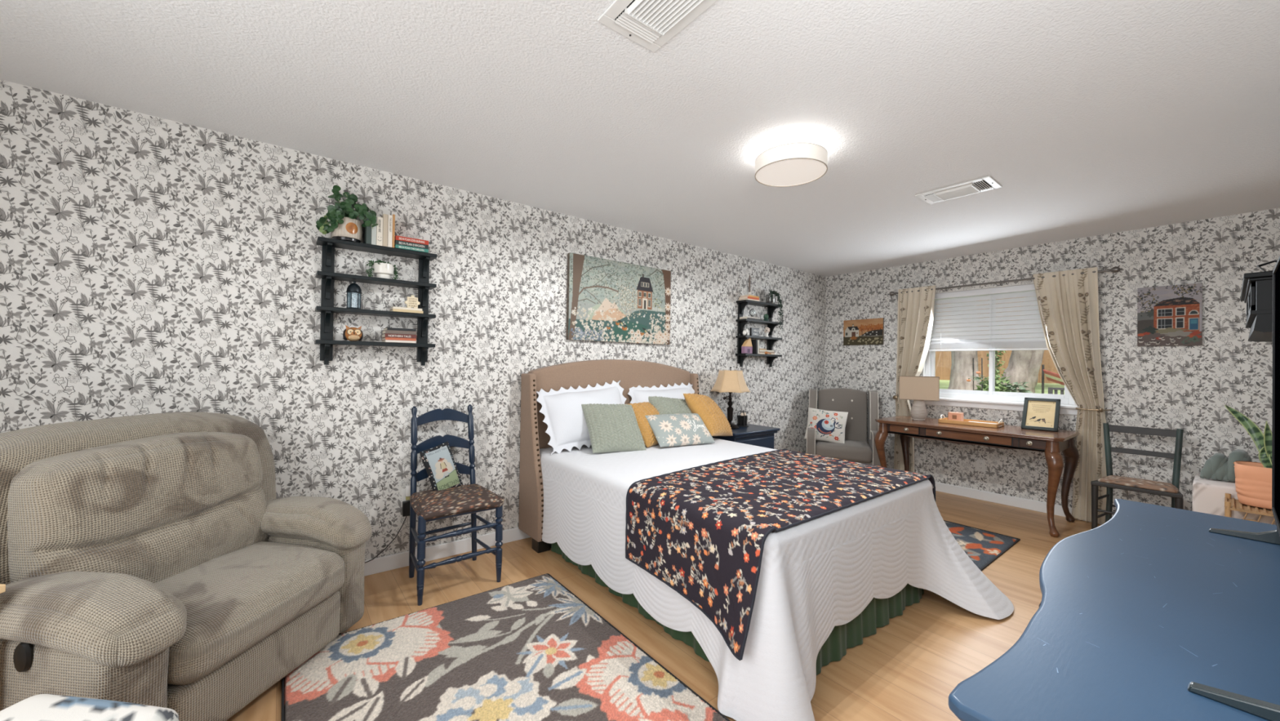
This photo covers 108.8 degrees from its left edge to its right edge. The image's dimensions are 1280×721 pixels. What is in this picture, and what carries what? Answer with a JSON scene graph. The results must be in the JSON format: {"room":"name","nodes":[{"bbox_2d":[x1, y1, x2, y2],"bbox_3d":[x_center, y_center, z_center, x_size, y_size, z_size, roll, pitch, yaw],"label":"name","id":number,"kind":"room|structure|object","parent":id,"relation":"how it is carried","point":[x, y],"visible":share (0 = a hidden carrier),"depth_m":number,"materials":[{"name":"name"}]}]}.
{"room":"bedroom","nodes":[
{"label":"bedroom","id":0,"kind":"room"},
{"bbox_2d":[0,80,826,559],"bbox_3d":[-0.519,0.089,3.686,7.206,2.440,0.121,1,-1,-38],"label":"wall","id":1,"kind":"structure","parent":0,"point":[149,264],"depth_m":2.53,"materials":[{"name":"white paper"}]},
{"bbox_2d":[314,236,436,365],"bbox_3d":[-1.549,-0.319,2.716,0.608,0.695,0.135,1,-1,-38],"label":"wall shelf","id":2,"kind":"object","parent":1,"relation":"attached to","point":[327,274],"visible":0.99,"depth_m":2.65,"materials":[{"name":"black paint"}]},
{"bbox_2d":[315,185,377,242],"bbox_3d":[-1.649,-0.825,2.606,0.315,0.310,0.196,1,-1,-38],"label":"potted plant","id":3,"kind":"object","parent":2,"relation":"on","point":[345,225],"visible":0.96,"depth_m":2.57,"materials":[{"name":"green plant"}]},
{"bbox_2d":[342,324,363,341],"bbox_3d":[-1.643,-0.156,2.626,0.099,0.093,0.069,1,-1,-38],"label":"owl figurine","id":4,"kind":"object","parent":2,"relation":"on","point":[352,334],"visible":0.99,"depth_m":2.60,"materials":[{"name":"brown ceramic"}]},
{"bbox_2d":[346,280,362,308],"bbox_3d":[-1.641,-0.376,2.631,0.082,0.165,0.074,1,-1,-38],"label":"lantern","id":5,"kind":"object","parent":2,"relation":"on","point":[353,291],"visible":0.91,"depth_m":2.61,"materials":[{"name":"black metal"}]},
{"bbox_2d":[363,217,371,244],"bbox_3d":[-1.594,-0.751,2.678,0.024,0.165,0.131,1,-1,-38],"label":"book","id":6,"kind":"object","parent":2,"relation":"on","point":[367,229],"visible":0.66,"depth_m":2.63,"materials":[{"name":"grey paper"}]},
{"bbox_2d":[371,222,376,244],"bbox_3d":[-1.573,-0.748,2.694,0.024,0.160,0.131,1,-1,-38],"label":"book","id":7,"kind":"object","parent":2,"relation":"on","point":[374,229],"visible":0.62,"depth_m":2.64,"materials":[{"name":"grey paper"}]},
{"bbox_2d":[376,216,382,245],"bbox_3d":[-1.550,-0.750,2.711,0.031,0.165,0.133,1,-1,-38],"label":"book","id":8,"kind":"object","parent":2,"relation":"on","point":[379,220],"visible":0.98,"depth_m":2.66,"materials":[{"name":"beige paper"}]},
{"bbox_2d":[366,259,399,279],"bbox_3d":[-1.518,-0.536,2.707,0.127,0.114,0.146,1,0,14],"label":"potted plant","id":9,"kind":"object","parent":2,"relation":"on","point":[384,270],"visible":0.94,"depth_m":2.68,"materials":[{"name":"green plant"}]},
{"bbox_2d":[381,213,387,246],"bbox_3d":[-1.528,-0.761,2.730,0.024,0.188,0.131,1,-1,-38],"label":"book","id":10,"kind":"object","parent":2,"relation":"on","point":[384,216],"visible":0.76,"depth_m":2.68,"materials":[{"name":"beige paper"}]},
{"bbox_2d":[387,214,392,247],"bbox_3d":[-1.508,-0.760,2.745,0.022,0.188,0.132,1,-1,-38],"label":"book","id":11,"kind":"object","parent":2,"relation":"on","point":[389,217],"visible":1,"depth_m":2.69,"materials":[{"name":"beige paper"}]},
{"bbox_2d":[391,213,395,247],"bbox_3d":[-1.494,-0.764,2.756,0.012,0.196,0.131,1,-1,-38],"label":"book","id":12,"kind":"object","parent":2,"relation":"on","point":[393,215],"visible":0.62,"depth_m":2.71,"materials":[{"name":"brown paper"}]},
{"bbox_2d":[382,339,416,342],"bbox_3d":[-1.458,-0.113,2.773,0.165,0.013,0.126,1,-1,-38],"label":"book","id":13,"kind":"object","parent":2,"relation":"on","point":[384,340],"visible":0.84,"depth_m":2.72,"materials":[{"name":"beige paper"}]},
{"bbox_2d":[382,337,416,341],"bbox_3d":[-1.458,-0.127,2.773,0.165,0.014,0.126,1,-1,-38],"label":"book","id":14,"kind":"object","parent":13,"relation":"on","point":[384,338],"visible":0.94,"depth_m":2.72,"materials":[{"name":"brown paper"}]},
{"bbox_2d":[381,333,416,338],"bbox_3d":[-1.458,-0.145,2.773,0.170,0.022,0.127,1,-1,-38],"label":"book","id":15,"kind":"object","parent":14,"relation":"on","point":[385,335],"visible":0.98,"depth_m":2.72,"materials":[{"name":"red paper"}]},
{"bbox_2d":[382,329,416,334],"bbox_3d":[-1.458,-0.167,2.773,0.165,0.020,0.126,1,-1,-38],"label":"book","id":16,"kind":"object","parent":15,"relation":"on","point":[388,331],"visible":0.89,"depth_m":2.72,"materials":[{"name":"brown paper"}]},
{"bbox_2d":[382,327,416,331],"bbox_3d":[-1.456,-0.185,2.775,0.155,0.014,0.121,1,-1,-40],"label":"book","id":17,"kind":"object","parent":16,"relation":"on","point":[386,328],"visible":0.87,"depth_m":2.73,"materials":[{"name":"black paper"}]},
{"bbox_2d":[389,308,422,313],"bbox_3d":[-1.426,-0.296,2.797,0.165,0.015,0.121,1,-1,-38],"label":"book","id":18,"kind":"object","parent":2,"relation":"on","point":[393,309],"visible":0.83,"depth_m":2.75,"materials":[{"name":"beige paper"}]},
{"bbox_2d":[389,306,422,311],"bbox_3d":[-1.429,-0.311,2.795,0.160,0.013,0.119,1,-1,-38],"label":"book","id":19,"kind":"object","parent":18,"relation":"on","point":[393,307],"visible":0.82,"depth_m":2.75,"materials":[{"name":"beige paper"}]},
{"bbox_2d":[404,294,420,308],"bbox_3d":[-1.399,-0.359,2.818,0.084,0.084,0.019,1,-1,-38],"label":"plaque","id":20,"kind":"object","parent":19,"relation":"on","point":[412,301],"visible":0.99,"depth_m":2.81,"materials":[{"name":"beige wood"}]},
{"bbox_2d":[394,244,428,253],"bbox_3d":[-1.412,-0.674,2.813,0.182,0.020,0.132,1,-1,-38],"label":"book","id":21,"kind":"object","parent":2,"relation":"on","point":[401,246],"visible":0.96,"depth_m":2.76,"materials":[{"name":"teal paper"}]},
{"bbox_2d":[394,240,428,248],"bbox_3d":[-1.411,-0.698,2.813,0.182,0.026,0.132,1,-1,-38],"label":"book","id":22,"kind":"object","parent":21,"relation":"on","point":[396,242],"visible":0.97,"depth_m":2.76,"materials":[{"name":"grey paper"}]},
{"bbox_2d":[394,235,428,244],"bbox_3d":[-1.411,-0.724,2.813,0.182,0.026,0.132,1,-1,-38],"label":"book","id":23,"kind":"object","parent":22,"relation":"on","point":[396,237],"visible":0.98,"depth_m":2.76,"materials":[{"name":"red paper"}]},
{"bbox_2d":[364,500,409,563],"bbox_3d":[-1.688,1.076,2.664,0.640,0.410,0.034,1,-1,-38],"label":"power adapter","id":24,"kind":"object","parent":1,"relation":"attached to","point":[406,504],"visible":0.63,"depth_m":2.83,"materials":[{"name":"black plastic"}]},
{"bbox_2d":[404,484,410,499],"bbox_3d":[-1.444,0.820,2.859,0.038,0.090,0.038,1,-1,-38],"label":"air freshener","id":25,"kind":"object","parent":24,"relation":"attached to","point":[407,489],"visible":0.75,"depth_m":2.84,"materials":[{"name":"white"}]},
{"bbox_2d":[364,527,530,575],"bbox_3d":[-0.495,1.263,3.623,7.206,0.092,0.013,1,-1,-38],"label":"baseboard","id":26,"kind":"structure","parent":1,"relation":"attached to","point":[398,560],"depth_m":2.99,"materials":[{"name":"white paint"}]},
{"bbox_2d":[566,252,671,344],"bbox_3d":[-0.147,-0.489,3.872,1.045,0.672,0.038,1,-1,-38],"label":"painting","id":27,"kind":"object","parent":1,"relation":"attached to","point":[609,300],"visible":1,"depth_m":3.81,"materials":[{"name":"fabric"}]},
{"bbox_2d":[735,299,782,367],"bbox_3d":[1.283,-0.273,4.917,0.620,0.686,0.135,1,-1,-38],"label":"wall shelf","id":28,"kind":"object","parent":1,"relation":"attached to","point":[771,325],"visible":0.98,"depth_m":4.81,"materials":[{"name":"black paint"}]},
{"bbox_2d":[741,337,752,353],"bbox_3d":[1.114,-0.154,4.764,0.124,0.163,0.047,1,-1,-38],"label":"block","id":29,"kind":"object","parent":28,"relation":"on","point":[747,347],"visible":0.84,"depth_m":4.74,"materials":[{"name":"purple paint"}]},
{"bbox_2d":[749,327,759,336],"bbox_3d":[1.212,-0.299,4.846,0.130,0.088,0.025,1,-1,-38],"label":"letter board","id":30,"kind":"object","parent":28,"relation":"on","point":[753,331],"visible":0.98,"depth_m":4.83,"materials":[{"name":"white plastic"}]},
{"bbox_2d":[751,339,757,353],"bbox_3d":[1.182,-0.144,4.825,0.027,0.151,0.121,1,-1,-38],"label":"book","id":31,"kind":"object","parent":28,"relation":"on","point":[754,342],"visible":0.6,"depth_m":4.79,"materials":[{"name":"black paper"}]},
{"bbox_2d":[765,289,784,332],"bbox_3d":[1.495,-0.538,5.021,0.236,0.463,0.131,1,0,-17],"label":"potted plant","id":32,"kind":"object","parent":28,"relation":"on","point":[770,298],"visible":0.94,"depth_m":5.00,"materials":[{"name":"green plant"}]},
{"bbox_2d":[0,0,1279,276],"bbox_3d":[0.625,-1.187,2.248,7.446,0.120,3.789,1,-1,-38],"label":"ceiling","id":33,"kind":"structure","parent":0,"point":[1091,117],"depth_m":1.99,"materials":[{"name":"white paint"}]},
{"bbox_2d":[597,0,717,52],"bbox_3d":[0.080,-1.131,1.452,0.250,0.020,0.410,1,-1,-38],"label":"ceiling vent","id":34,"kind":"object","parent":33,"relation":"in","point":[650,24],"visible":1,"depth_m":1.51,"materials":[{"name":"white metal"}]},
{"bbox_2d":[755,142,827,186],"bbox_3d":[0.802,-1.058,2.444,0.368,0.126,0.368,1,-1,-38],"label":"ceiling light","id":35,"kind":"object","parent":33,"relation":"attached to","point":[799,163],"visible":1,"depth_m":2.36,"materials":[{"name":"white fabric"}]},
{"bbox_2d":[755,158,826,186],"bbox_3d":[0.801,-1.001,2.443,0.360,0.003,0.360,1,-1,-38],"label":"diffuser","id":36,"kind":"object","parent":35,"relation":"attached to","point":[772,171],"depth_m":2.42,"materials":[{"name":"white plastic"}]},
{"bbox_2d":[915,176,1002,204],"bbox_3d":[2.055,-1.089,2.968,0.250,0.020,0.410,1,-1,-38],"label":"ceiling vent","id":37,"kind":"object","parent":33,"relation":"in","point":[988,183],"visible":1,"depth_m":2.93,"materials":[{"name":"white metal"}]},
{"bbox_2d":[226,490,1102,720],"bbox_3d":[0.587,1.373,2.227,7.446,0.120,3.789,1,-1,-38],"label":"floor","id":38,"kind":"structure","parent":0,"point":[909,668],"depth_m":2.29,"materials":[{"name":"brown wood"}]},
{"bbox_2d":[0,693,178,720],"bbox_3d":[-1.319,1.036,0.916,0.453,0.477,0.453,1,0,7],"label":"footstool","id":39,"kind":"object","parent":38,"relation":"on","point":[40,707],"visible":1,"depth_m":1.06,"materials":[{"name":"fabric"}]},
{"bbox_2d":[0,412,373,720],"bbox_3d":[-1.726,0.749,1.767,0.832,1.052,1.175,1,0,7],"label":"recliner","id":40,"kind":"object","parent":38,"relation":"on","point":[156,559],"visible":0.98,"depth_m":1.57,"materials":[{"name":"beige fabric"}]},
{"bbox_2d":[0,568,186,669],"bbox_3d":[-1.662,0.746,1.350,0.592,0.207,0.261,1,0,7],"label":"armrest","id":41,"kind":"object","parent":40,"relation":"on","point":[51,619],"depth_m":1.27,"materials":[{"name":"beige fabric"}]},
{"bbox_2d":[8,432,266,583],"bbox_3d":[-1.858,0.578,1.778,0.299,0.564,0.749,1,0,7],"label":"cushion","id":42,"kind":"object","parent":40,"relation":"on","point":[154,508],"depth_m":1.62,"materials":[{"name":"beige fabric"}]},
{"bbox_2d":[154,541,345,684],"bbox_3d":[-1.607,0.914,1.751,0.588,0.231,0.690,1,0,7],"label":"seat cushion","id":43,"kind":"object","parent":40,"relation":"on","point":[238,600],"depth_m":1.67,"materials":[{"name":"beige fabric"}]},
{"bbox_2d":[260,496,373,550],"bbox_3d":[-1.567,0.753,2.156,0.597,0.203,0.265,1,0,7],"label":"armrest","id":44,"kind":"object","parent":40,"relation":"on","point":[306,522],"depth_m":2.07,"materials":[{"name":"beige fabric"}]},
{"bbox_2d":[408,404,503,605],"bbox_3d":[-1.114,0.788,2.732,0.482,1.009,0.515,1,-1,-38],"label":"chair","id":45,"kind":"object","parent":38,"relation":"on","point":[472,498],"visible":0.97,"depth_m":2.68,"materials":[{"name":"blue paint"}]},
{"bbox_2d":[418,440,462,490],"bbox_3d":[-1.215,0.663,2.809,0.106,0.317,0.244,0,-1,43],"label":"cushion","id":46,"kind":"object","parent":45,"relation":"on","point":[438,461],"visible":0.94,"depth_m":2.78,"materials":[{"name":"fabric"}]},
{"bbox_2d":[280,573,730,720],"bbox_3d":[-0.503,1.282,1.672,1.272,0.020,1.811,1,-1,-38],"label":"floral rug","id":47,"kind":"object","parent":38,"relation":"on","point":[531,649],"visible":0.99,"depth_m":1.88,"materials":[{"name":"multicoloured carpet"}]},
{"bbox_2d":[518,359,699,552],"bbox_3d":[0.416,0.656,3.016,1.662,1.322,2.068,1,-1,-38],"label":"headboard","id":48,"kind":"object","parent":38,"relation":"on","point":[632,374],"visible":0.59,"depth_m":3.33,"materials":[{"name":"beige fabric"}]},
{"bbox_2d":[550,542,924,675],"bbox_3d":[0.480,1.169,2.928,1.472,0.284,1.951,1,-1,-38],"label":"bed skirt","id":49,"kind":"object","parent":48,"relation":"on","point":[877,612],"visible":0.11,"depth_m":2.19,"materials":[{"name":"green fabric"}]},
{"bbox_2d":[539,437,1013,720],"bbox_3d":[0.655,0.976,2.884,2.042,0.664,2.354,1,-1,-38],"label":"bedspread","id":50,"kind":"object","parent":48,"relation":"on","point":[816,575],"visible":0.64,"depth_m":2.17,"materials":[{"name":"white fabric"}]},
{"bbox_2d":[536,380,626,454],"bbox_3d":[-0.381,0.401,3.421,0.815,0.495,0.237,1,-1,-39],"label":"bed pillow","id":51,"kind":"object","parent":50,"relation":"on","point":[562,409],"visible":0.67,"depth_m":3.27,"materials":[{"name":"white fabric"}]},
{"bbox_2d":[582,403,646,453],"bbox_3d":[-0.189,0.480,3.301,0.416,0.328,0.300,1,-1,-27],"label":"throw pillow","id":52,"kind":"object","parent":50,"relation":"on","point":[612,428],"visible":1,"depth_m":3.23,"materials":[{"name":"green fabric"}]},
{"bbox_2d":[626,401,659,447],"bbox_3d":[0.065,0.488,3.581,0.299,0.306,0.400,0,-1,36],"label":"throw pillow","id":53,"kind":"object","parent":50,"relation":"on","point":[641,410],"visible":0.52,"depth_m":3.45,"materials":[{"name":"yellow fabric"}]},
{"bbox_2d":[627,382,694,403],"bbox_3d":[0.244,0.423,3.930,0.763,0.457,0.231,1,-1,-36],"label":"bed pillow","id":54,"kind":"object","parent":50,"relation":"on","point":[641,394],"visible":0.26,"depth_m":3.91,"materials":[{"name":"white fabric"}]},
{"bbox_2d":[648,395,691,414],"bbox_3d":[0.294,0.476,3.772,0.444,0.355,0.314,1,-1,-26],"label":"throw pillow","id":55,"kind":"object","parent":50,"relation":"on","point":[664,405],"visible":0.38,"depth_m":3.76,"materials":[{"name":"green fabric"}]},
{"bbox_2d":[644,413,715,447],"bbox_3d":[0.312,0.530,3.537,0.523,0.223,0.232,1,-1,-32],"label":"throw pillow","id":56,"kind":"object","parent":50,"relation":"on","point":[681,428],"visible":1,"depth_m":3.46,"materials":[{"name":"fabric"}]},
{"bbox_2d":[683,393,733,435],"bbox_3d":[0.588,0.466,3.918,0.322,0.375,0.450,0,-1,37],"label":"throw pillow","id":57,"kind":"object","parent":50,"relation":"on","point":[716,422],"visible":0.82,"depth_m":3.80,"materials":[{"name":"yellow fabric"}]},
{"bbox_2d":[625,448,935,660],"bbox_3d":[0.741,0.852,2.529,1.716,0.453,0.996,1,-1,-38],"label":"quilt","id":58,"kind":"object","parent":50,"relation":"on","point":[702,531],"visible":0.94,"depth_m":2.08,"materials":[{"name":"black fabric"}]},
{"bbox_2d":[711,423,780,448],"bbox_3d":[0.976,0.997,4.462,0.670,0.680,0.436,1,-1,-38],"label":"nightstand","id":59,"kind":"object","parent":38,"relation":"on","point":[752,434],"visible":0.27,"depth_m":4.33,"materials":[{"name":"blue paint"}]},
{"bbox_2d":[710,366,751,428],"bbox_3d":[0.880,0.358,4.465,0.382,0.594,0.370,1,-1,-38],"label":"table lamp","id":60,"kind":"object","parent":59,"relation":"on","point":[731,381],"visible":0.96,"depth_m":4.37,"materials":[{"name":"beige fabric"}]},
{"bbox_2d":[735,410,748,426],"bbox_3d":[1.031,0.582,4.615,0.132,0.154,0.132,1,-1,-38],"label":"caddy","id":61,"kind":"object","parent":59,"relation":"on","point":[741,419],"visible":0.97,"depth_m":4.58,"materials":[{"name":"grey metal"}]},
{"bbox_2d":[737,414,747,426],"bbox_3d":[1.031,0.603,4.615,0.100,0.100,0.101,1,-1,-38],"label":"cup","id":62,"kind":"object","parent":61,"relation":"on","point":[741,419],"depth_m":4.58,"materials":[{"name":"black plastic"}]},
{"bbox_2d":[806,387,880,466],"bbox_3d":[2.279,0.843,5.159,0.737,1.039,0.690,1,-1,22],"label":"chair","id":63,"kind":"object","parent":38,"relation":"on","point":[855,448],"visible":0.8,"depth_m":5.20,"materials":[{"name":"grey fabric"}]},
{"bbox_2d":[804,407,848,443],"bbox_3d":[2.080,0.729,5.127,0.441,0.375,0.180,1,-1,30],"label":"cushion","id":64,"kind":"object","parent":63,"relation":"on","point":[829,425],"visible":0.91,"depth_m":5.07,"materials":[{"name":"fabric"}]},
{"bbox_2d":[815,439,872,462],"bbox_3d":[2.252,0.992,5.096,0.575,0.184,0.558,1,-1,22],"label":"seat cushion","id":65,"kind":"object","parent":63,"relation":"on","point":[859,451],"depth_m":4.86,"materials":[{"name":"grey fabric"}]},
{"bbox_2d":[874,415,1079,537],"bbox_3d":[3.042,0.982,4.254,0.693,0.768,1.430,1,-1,-38],"label":"console desk","id":66,"kind":"object","parent":38,"relation":"on","point":[1051,443],"visible":0.8,"depth_m":3.90,"materials":[{"name":"brown wood"}]},
{"bbox_2d":[898,375,939,420],"bbox_3d":[2.804,0.378,4.605,0.344,0.438,0.154,1,-1,33],"label":"table lamp","id":67,"kind":"object","parent":66,"relation":"on","point":[919,389],"visible":1,"depth_m":4.55,"materials":[{"name":"fabric"}]},
{"bbox_2d":[937,414,1004,427],"bbox_3d":[3.097,0.563,4.295,0.240,0.072,0.480,1,-1,-40],"label":"tray","id":68,"kind":"object","parent":66,"relation":"on","point":[966,421],"visible":0.99,"depth_m":4.24,"materials":[{"name":"brown wood"}]},
{"bbox_2d":[947,411,963,421],"bbox_3d":[3.036,0.544,4.406,0.072,0.090,0.110,1,-1,-38],"label":"box","id":69,"kind":"object","parent":68,"relation":"on","point":[952,415],"visible":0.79,"depth_m":4.38,"materials":[{"name":"cardboard"}]},
{"bbox_2d":[1021,397,1060,431],"bbox_3d":[3.489,0.475,3.990,0.185,0.288,0.240,1,-1,-42],"label":"picture frame","id":70,"kind":"object","parent":66,"relation":"on","point":[1038,414],"visible":1,"depth_m":3.98,"materials":[{"name":"grey"}]},
{"bbox_2d":[1025,400,1056,427],"bbox_3d":[3.489,0.463,3.990,0.196,0.262,0.001,0,-34,48],"label":"print","id":71,"kind":"object","parent":70,"relation":"attached to","point":[1039,413],"depth_m":3.99},
{"bbox_2d":[943,520,1020,570],"bbox_3d":[2.023,1.341,3.756,0.988,0.010,1.508,1,-1,-38],"label":"area rug","id":72,"kind":"object","parent":38,"relation":"on","point":[983,547],"visible":0.21,"depth_m":3.38,"materials":[{"name":"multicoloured carpet"}]},
{"bbox_2d":[948,498,1279,720],"bbox_3d":[1.186,0.885,0.872,1.572,0.850,0.657,1,-1,-38],"label":"dresser","id":73,"kind":"object","parent":38,"relation":"on","point":[1145,603],"visible":1,"depth_m":0.77,"materials":[{"name":"blue paint"}]},
{"bbox_2d":[1187,255,1279,720],"bbox_3d":[1.245,0.108,0.840,1.120,0.705,0.269,1,-1,-38],"label":"television","id":74,"kind":"object","parent":73,"relation":"on","point":[1268,710],"visible":1,"depth_m":1.12,"materials":[{"name":"black plastic"}]},
{"bbox_2d":[1090,422,1183,528],"bbox_3d":[3.756,0.937,3.464,0.383,0.868,0.468,1,-1,-38],"label":"chair","id":75,"kind":"object","parent":38,"relation":"on","point":[1110,481],"visible":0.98,"depth_m":3.48,"materials":[{"name":"black paint"}]},
{"bbox_2d":[1191,473,1276,524],"bbox_3d":[4.060,1.102,3.139,0.508,0.548,0.348,1,-1,-38],"label":"trunk","id":76,"kind":"object","parent":38,"relation":"on","point":[1208,495],"visible":0.29,"depth_m":3.05,"materials":[{"name":"fabric"}]},
{"bbox_2d":[1200,448,1250,482],"bbox_3d":[4.066,0.719,3.185,0.230,0.216,0.218,1,-1,-38],"label":"pillow","id":77,"kind":"object","parent":76,"relation":"on","point":[1220,467],"visible":0.87,"depth_m":3.15,"materials":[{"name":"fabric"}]},
{"bbox_2d":[1224,493,1275,524],"bbox_3d":[3.808,1.115,2.761,0.335,0.500,0.355,1,-1,-38],"label":"plant stand","id":78,"kind":"object","parent":38,"relation":"on","point":[1230,504],"visible":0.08,"depth_m":2.78,"materials":[{"name":"brown wood"}]},
{"bbox_2d":[1224,404,1271,509],"bbox_3d":[3.865,0.591,2.781,0.255,0.596,0.392,1,-1,-38],"label":"potted snake plant","id":79,"kind":"object","parent":78,"relation":"on","point":[1253,481],"visible":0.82,"depth_m":2.79,"materials":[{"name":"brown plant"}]},
{"bbox_2d":[824,208,1279,515],"bbox_3d":[3.498,0.155,4.484,0.121,2.440,3.549,1,-1,-38],"label":"wall","id":80,"kind":"structure","parent":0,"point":[1187,388],"depth_m":3.74,"materials":[{"name":"white paper"}]},
{"bbox_2d":[843,317,884,345],"bbox_3d":[2.658,-0.338,5.462,0.022,0.305,0.472,1,-1,-38],"label":"picture","id":81,"kind":"object","parent":80,"relation":"attached to","point":[871,331],"visible":1,"depth_m":5.44,"materials":[{"name":"fabric"}]},
{"bbox_2d":[976,459,985,471],"bbox_3d":[3.366,1.038,4.525,0.009,0.114,0.070,1,-1,-38],"label":"wall outlet","id":82,"kind":"object","parent":80,"relation":"attached to","point":[980,465],"visible":1,"depth_m":4.52,"materials":[{"name":"white"}]},
{"bbox_2d":[928,284,1048,351],"bbox_3d":[3.451,-0.403,4.491,0.055,0.612,1.188,1,-1,-38],"label":"window blind","id":83,"kind":"object","parent":80,"relation":"attached to","point":[960,336],"visible":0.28,"depth_m":4.51,"materials":[{"name":"white"}]},
{"bbox_2d":[924,290,1074,404],"bbox_3d":[3.497,-0.160,4.528,0.070,1.100,1.200,1,-1,-38],"label":"window","id":84,"kind":"structure","parent":80,"relation":"attached to","point":[930,371],"depth_m":4.53,"materials":[{"name":"white plastic"}]},
{"bbox_2d":[924,397,1079,414],"bbox_3d":[3.413,0.431,4.465,0.120,0.084,1.320,1,-1,-38],"label":"window sill","id":85,"kind":"structure","parent":80,"relation":"attached to","point":[975,403],"depth_m":4.46,"materials":[{"name":"white paint"}]},
{"bbox_2d":[888,266,1120,296],"bbox_3d":[3.383,-0.745,4.463,0.114,0.052,1.804,1,-1,-38],"label":"curtain rod","id":86,"kind":"object","parent":80,"relation":"attached to","point":[1114,269],"visible":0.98,"depth_m":4.31,"materials":[{"name":"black metal"}]},
{"bbox_2d":[893,284,935,472],"bbox_3d":[2.953,0.287,4.938,0.132,2.143,0.408,1,-1,-38],"label":"curtain","id":87,"kind":"object","parent":86,"relation":"hanging from","point":[915,313],"visible":0.7,"depth_m":4.97,"materials":[{"name":"fabric"}]},
{"bbox_2d":[1032,266,1106,524],"bbox_3d":[3.709,0.290,3.965,0.141,2.143,0.494,1,-1,-38],"label":"curtain","id":88,"kind":"object","parent":86,"relation":"hanging from","point":[1068,304],"visible":0.83,"depth_m":3.91,"materials":[{"name":"fabric"}]},
{"bbox_2d":[934,481,1113,524],"bbox_3d":[3.432,1.327,4.428,0.013,0.092,3.534,1,-1,-38],"label":"baseboard","id":89,"kind":"structure","parent":80,"relation":"attached to","point":[1031,504],"depth_m":4.40,"materials":[{"name":"white paint"}]},
{"bbox_2d":[1075,407,1111,412],"bbox_3d":[3.804,0.409,3.855,0.153,0.034,0.205,1,-1,-38],"label":"tieback","id":90,"kind":"object","parent":80,"relation":"attached to","point":[1100,410],"visible":1,"depth_m":3.79,"materials":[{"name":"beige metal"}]},
{"bbox_2d":[1137,282,1202,346],"bbox_3d":[4.122,-0.349,3.573,0.028,0.468,0.330,1,-1,-38],"label":"picture","id":91,"kind":"object","parent":80,"relation":"attached to","point":[1167,315],"visible":1,"depth_m":3.56,"materials":[{"name":"fabric"}]},
{"bbox_3d":[1.732,0.098,0.789,7.206,2.440,0.121,1,-1,-38],"label":"wall","id":92,"kind":"structure","parent":0,"visible":0},
{"bbox_2d":[1240,271,1272,342],"bbox_3d":[2.860,-0.194,1.962,0.944,0.284,0.345,1,-1,-38],"label":"upper cabinet","id":93,"kind":"object","parent":92,"relation":"attached to","point":[1256,292],"visible":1,"depth_m":1.79,"materials":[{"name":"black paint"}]},
{"bbox_2d":[1257,259,1277,271],"bbox_3d":[2.551,-0.373,1.790,0.041,0.056,0.213,1,-1,-24],"label":"bow","id":94,"kind":"object","parent":93,"relation":"on","point":[1275,260],"visible":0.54,"depth_m":1.84,"materials":[{"name":"black"}]},
{"label":"outside","id":95,"kind":"structure","parent":0,"visible":0},
{"bbox_2d":[939,379,1064,394],"bbox_3d":[6.990,0.851,8.601,10.380,0.980,23.000,1,-1,-38],"label":"ground","id":96,"kind":"structure","parent":95,"point":[944,384],"depth_m":8.49,"materials":[{"name":"green plant"}]},
{"bbox_2d":[947,301,981,390],"bbox_3d":[4.757,-1.949,7.463,1.619,5.242,1.685,1,0,-16],"label":"tree","id":97,"kind":"object","parent":96,"relation":"on","point":[962,366],"visible":0.05,"depth_m":6.86,"materials":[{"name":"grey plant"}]},
{"bbox_2d":[966,357,988,391],"bbox_3d":[4.649,0.287,6.279,0.266,0.640,0.286,1,-1,-38],"label":"rose bush","id":98,"kind":"object","parent":96,"relation":"on","point":[977,372],"visible":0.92,"depth_m":6.24,"materials":[{"name":"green plant"}]},
{"bbox_2d":[973,373,1012,391],"bbox_3d":[4.780,0.390,6.211,0.426,0.461,0.427,1,-1,35],"label":"shrub","id":99,"kind":"object","parent":96,"relation":"on","point":[997,380],"visible":0.38,"depth_m":6.15,"materials":[{"name":"green plant"}]},
{"bbox_2d":[986,333,1006,388],"bbox_3d":[5.437,0.012,7.023,0.280,1.205,0.303,1,0,-15],"label":"climbing plant","id":100,"kind":"object","parent":96,"relation":"on","point":[997,357],"visible":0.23,"depth_m":6.99,"materials":[{"name":"green plant"}]},
{"bbox_2d":[935,297,1058,383],"bbox_3d":[7.303,-0.438,10.059,0.060,1.870,15.326,1,-1,-38],"label":"fence","id":101,"kind":"object","parent":96,"relation":"on","point":[943,358],"visible":0.02,"depth_m":9.85,"materials":[{"name":"brown wood"}]},
{"bbox_2d":[1000,381,1032,392],"bbox_3d":[4.992,0.446,6.100,0.361,0.344,0.410,1,0,4],"label":"shrub","id":102,"kind":"object","parent":96,"relation":"on","point":[1021,389],"visible":0.44,"depth_m":6.06,"materials":[{"name":"green plant"}]},
{"bbox_2d":[1000,296,1044,393],"bbox_3d":[6.463,-1.853,6.589,1.607,4.952,1.790,1,0,-5],"label":"tree","id":103,"kind":"object","parent":96,"relation":"on","point":[1024,366],"visible":0.12,"depth_m":6.94,"materials":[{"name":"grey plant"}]},
{"bbox_2d":[1041,364,1064,393],"bbox_3d":[6.455,0.335,6.410,0.270,0.540,1.270,1,-1,-38],"label":"hammock","id":104,"kind":"object","parent":96,"relation":"on","point":[1050,375],"visible":0.2,"depth_m":6.84,"materials":[{"name":"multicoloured fabric"}]},
{"bbox_2d":[1048,386,1064,394],"bbox_3d":[5.156,0.496,5.389,0.470,0.322,0.620,1,-1,-38],"label":"garden bench","id":105,"kind":"object","parent":96,"relation":"on","point":[1050,388],"visible":0.16,"depth_m":5.70,"materials":[{"name":"grey wood"}]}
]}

